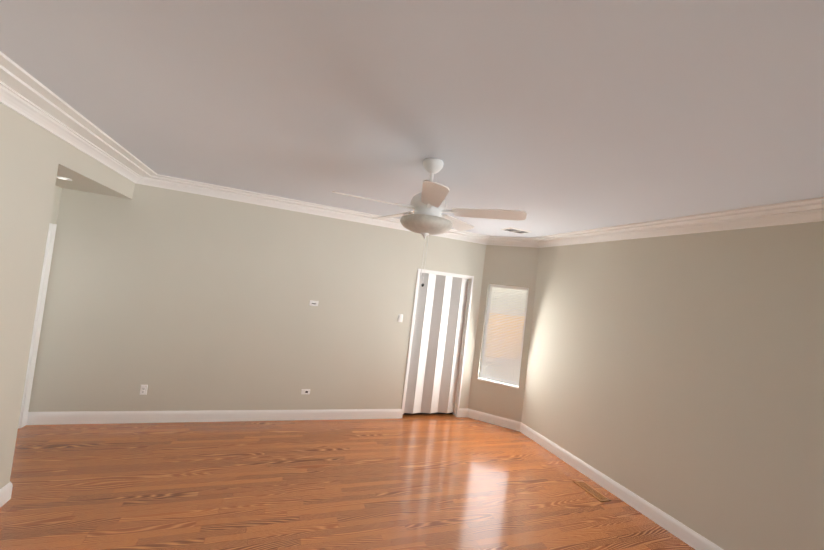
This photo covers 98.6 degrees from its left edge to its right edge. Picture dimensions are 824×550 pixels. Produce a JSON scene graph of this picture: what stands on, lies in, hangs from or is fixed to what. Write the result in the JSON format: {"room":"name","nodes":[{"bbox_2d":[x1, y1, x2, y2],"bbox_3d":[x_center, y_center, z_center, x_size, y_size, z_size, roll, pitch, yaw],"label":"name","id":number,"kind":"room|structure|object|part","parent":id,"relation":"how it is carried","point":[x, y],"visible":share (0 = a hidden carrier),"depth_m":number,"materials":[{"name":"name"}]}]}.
{"room":"empty living room","nodes":[
{"label":"empty living room","id":0,"kind":"room"},
{"bbox_2d":[0,102,61,488],"bbox_3d":[-2.716,0.261,2.212,0.120,2.800,0.895,7,-2,-20],"label":"wall","id":1,"kind":"structure","parent":0,"point":[30,151],"depth_m":2.45,"materials":[{"name":"paint"}]},
{"bbox_2d":[0,482,12,506],"bbox_3d":[-3.106,1.556,2.117,0.624,0.132,0.854,7,-2,-20],"label":"baseboard","id":2,"kind":"structure","parent":1,"relation":"attached to","point":[5,493],"depth_m":2.57,"materials":[{"name":"white wood"}]},
{"bbox_2d":[50,185,56,222],"bbox_3d":[-3.574,-0.842,3.100,0.120,0.750,1.280,7,-2,-20],"label":"wall","id":3,"kind":"structure","parent":0,"point":[53,204],"depth_m":3.70,"materials":[{"name":"paint"}]},
{"bbox_2d":[18,223,56,428],"bbox_3d":[-3.728,0.513,3.062,0.137,2.122,1.383,7,-2,-20],"label":"door frame","id":4,"kind":"structure","parent":3,"relation":"attached to","point":[37,327],"depth_m":3.68,"materials":[{"name":"white wood"}]},
{"bbox_2d":[52,186,61,223],"bbox_3d":[-3.927,0.170,3.703,0.120,2.800,0.080,7,-2,-20],"label":"wall","id":5,"kind":"structure","parent":0,"point":[56,206],"depth_m":3.75,"materials":[{"name":"paint"}]},
{"bbox_2d":[55,140,134,198],"bbox_3d":[-3.202,-1.029,3.250,0.630,0.280,1.410,7,-2,-20],"label":"wall","id":6,"kind":"structure","parent":0,"point":[83,171],"depth_m":3.29,"materials":[{"name":"paint"}]},
{"bbox_2d":[57,176,71,180],"bbox_3d":[-3.191,-0.883,3.240,0.128,0.008,0.128,7,-2,-20],"label":"recessed light","id":7,"kind":"object","parent":6,"relation":"in","point":[63,178],"visible":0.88,"depth_m":3.24,"materials":[{"name":"white"}]},
{"bbox_2d":[0,51,823,247],"bbox_3d":[0.176,-0.752,2.470,5.200,0.095,5.200,7,-2,-20],"label":"crown molding","id":8,"kind":"structure","parent":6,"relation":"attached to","point":[25,94],"depth_m":3.16,"materials":[{"name":"white"}]},
{"bbox_2d":[28,183,485,411],"bbox_3d":[-1.775,0.455,4.599,6.153,2.800,0.120,7,-2,-20],"label":"wall","id":9,"kind":"structure","parent":0,"point":[174,300],"depth_m":4.35,"materials":[{"name":"paint"}]},
{"bbox_2d":[139,385,147,394],"bbox_3d":[-3.076,1.317,4.062,0.070,0.114,0.008,7,-2,-20],"label":"electrical outlet","id":10,"kind":"object","parent":9,"relation":"attached to","point":[143,389],"visible":1,"depth_m":4.06,"materials":[{"name":"white plastic"}]},
{"bbox_2d":[26,409,401,424],"bbox_3d":[-2.096,1.755,4.418,4.168,0.132,0.020,7,-2,-20],"label":"baseboard","id":11,"kind":"structure","parent":9,"relation":"attached to","point":[75,417],"depth_m":4.25,"materials":[{"name":"white wood"}]},
{"bbox_2d":[301,389,309,393],"bbox_3d":[-1.404,1.542,4.676,0.114,0.070,0.007,7,-2,-20],"label":"electrical outlet","id":12,"kind":"object","parent":9,"relation":"attached to","point":[305,391],"visible":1,"depth_m":4.67,"materials":[{"name":"white plastic"}]},
{"bbox_2d":[309,300,318,305],"bbox_3d":[-1.301,0.375,4.702,0.114,0.070,0.010,7,-2,-20],"label":"light switch","id":13,"kind":"object","parent":9,"relation":"attached to","point":[313,303],"visible":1,"depth_m":4.70,"materials":[{"name":"white plastic"}]},
{"bbox_2d":[398,314,402,321],"bbox_3d":[-0.165,0.624,5.119,0.070,0.114,0.012,7,-2,-20],"label":"light switch","id":14,"kind":"object","parent":9,"relation":"attached to","point":[400,317],"visible":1,"depth_m":5.12,"materials":[{"name":"white plastic"}]},
{"bbox_2d":[403,272,470,413],"bbox_3d":[0.381,1.049,5.381,0.886,2.091,0.090,7,-2,-20],"label":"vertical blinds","id":15,"kind":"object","parent":9,"relation":"in","point":[436,350],"depth_m":5.38,"materials":[{"name":"white plastic"}]},
{"bbox_2d":[401,269,473,417],"bbox_3d":[0.379,1.046,5.387,0.940,2.185,0.128,7,-2,-20],"label":"door frame","id":16,"kind":"structure","parent":9,"relation":"attached to","point":[467,319],"depth_m":5.45,"materials":[{"name":"white wood"}]},
{"bbox_2d":[0,414,694,549],"bbox_3d":[-0.893,1.928,2.527,6.740,0.060,6.240,7,-2,-20],"label":"floor","id":17,"kind":"structure","parent":0,"point":[433,482],"depth_m":3.16,"materials":[{"name":"brown wood"}]},
{"bbox_2d":[403,412,452,414],"bbox_3d":[0.026,2.114,5.692,1.160,0.003,0.670,7,-2,-20],"label":"threshold","id":18,"kind":"object","parent":17,"relation":"on","point":[425,413],"visible":0.07,"depth_m":5.41,"materials":[{"name":"black"}]},
{"bbox_2d":[573,480,610,501],"bbox_3d":[1.880,2.261,3.714,0.130,0.008,0.360,7,-2,-20],"label":"floor vent","id":19,"kind":"object","parent":17,"relation":"in","point":[593,492],"visible":1,"depth_m":3.70,"materials":[{"name":"brown wood"}]},
{"bbox_2d":[0,0,823,237],"bbox_3d":[-0.556,-0.931,2.627,6.740,0.100,6.240,7,-2,-20],"label":"ceiling","id":20,"kind":"structure","parent":0,"point":[550,117],"depth_m":1.67,"materials":[{"name":"paint"}]},
{"bbox_2d":[332,158,526,286],"bbox_3d":[0.053,-0.366,2.473,1.231,0.888,1.284,7,-2,-20],"label":"fan","id":21,"kind":"object","parent":20,"relation":"hanging from","point":[425,217],"visible":0.98,"depth_m":2.38,"materials":[{"name":"painted metal"},{"name":"wood"},{"name":"frosted glass"}]},
{"bbox_3d":[0.072,-0.124,2.478,0.060,0.365,0.064,7,-2,-20],"label":"chain","id":22,"kind":"part","parent":21,"relation":"part of","materials":[{"name":"white metal"}]},
{"bbox_3d":[0.097,-0.340,2.488,0.372,0.098,0.372,7,-2,-20],"label":"lamp shade","id":23,"kind":"part","parent":21,"relation":"part of","materials":[{"name":"white glass"}]},
{"bbox_2d":[501,227,531,233],"bbox_3d":[1.367,-0.578,4.645,0.340,0.010,0.224,7,-2,-20],"label":"ceiling vent","id":24,"kind":"object","parent":20,"relation":"in","point":[515,230],"visible":1,"depth_m":4.61,"materials":[{"name":"white metal"}]},
{"bbox_2d":[468,245,538,421],"bbox_3d":[1.410,0.860,5.465,0.932,2.800,0.160,6,-2,25],"label":"wall","id":25,"kind":"structure","parent":0,"point":[516,266],"depth_m":5.39,"materials":[{"name":"paint"}]},
{"bbox_2d":[458,408,519,430],"bbox_3d":[1.132,2.166,5.307,0.688,0.132,0.573,7,-2,-20],"label":"baseboard","id":26,"kind":"structure","parent":25,"relation":"attached to","point":[463,412],"depth_m":5.35,"materials":[{"name":"white wood"}]},
{"bbox_2d":[477,284,528,388],"bbox_3d":[1.412,0.910,5.453,0.615,1.500,0.172,6,-2,25],"label":"window","id":27,"kind":"structure","parent":25,"relation":"in","point":[498,382],"depth_m":5.41,"materials":[{"name":"white"}]},
{"bbox_2d":[480,284,528,385],"bbox_3d":[1.413,0.898,5.451,0.599,1.468,0.048,6,-2,25],"label":"window blinds","id":28,"kind":"object","parent":27,"relation":"attached to","point":[512,378],"visible":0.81,"depth_m":5.45,"materials":[{"name":"white plastic"}]},
{"bbox_2d":[521,221,823,549],"bbox_3d":[2.603,0.917,3.041,0.120,2.800,4.820,7,-2,-20],"label":"wall","id":29,"kind":"structure","parent":0,"point":[679,378],"depth_m":3.11,"materials":[{"name":"paint"}]},
{"bbox_2d":[519,422,723,549],"bbox_3d":[2.370,2.232,3.010,0.014,0.132,4.603,7,-2,-20],"label":"baseboard","id":30,"kind":"structure","parent":29,"relation":"attached to","point":[682,532],"depth_m":3.55,"materials":[{"name":"white wood"}]},
{"label":"outside","id":31,"kind":"structure","parent":0,"visible":0},
{"bbox_2d":[483,357,518,378],"bbox_3d":[-3.211,2.424,20.530,20.000,0.250,29.000,7,-2,-20],"label":"ground","id":32,"kind":"structure","parent":31,"point":[502,368],"depth_m":10.01,"materials":[{"name":"grey"}]},
{"bbox_2d":[485,313,524,358],"bbox_3d":[2.796,1.990,11.702,6.940,1.410,0.300,7,-2,-20],"label":"fence","id":33,"kind":"object","parent":32,"relation":"on","point":[503,335],"depth_m":11.63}
]}

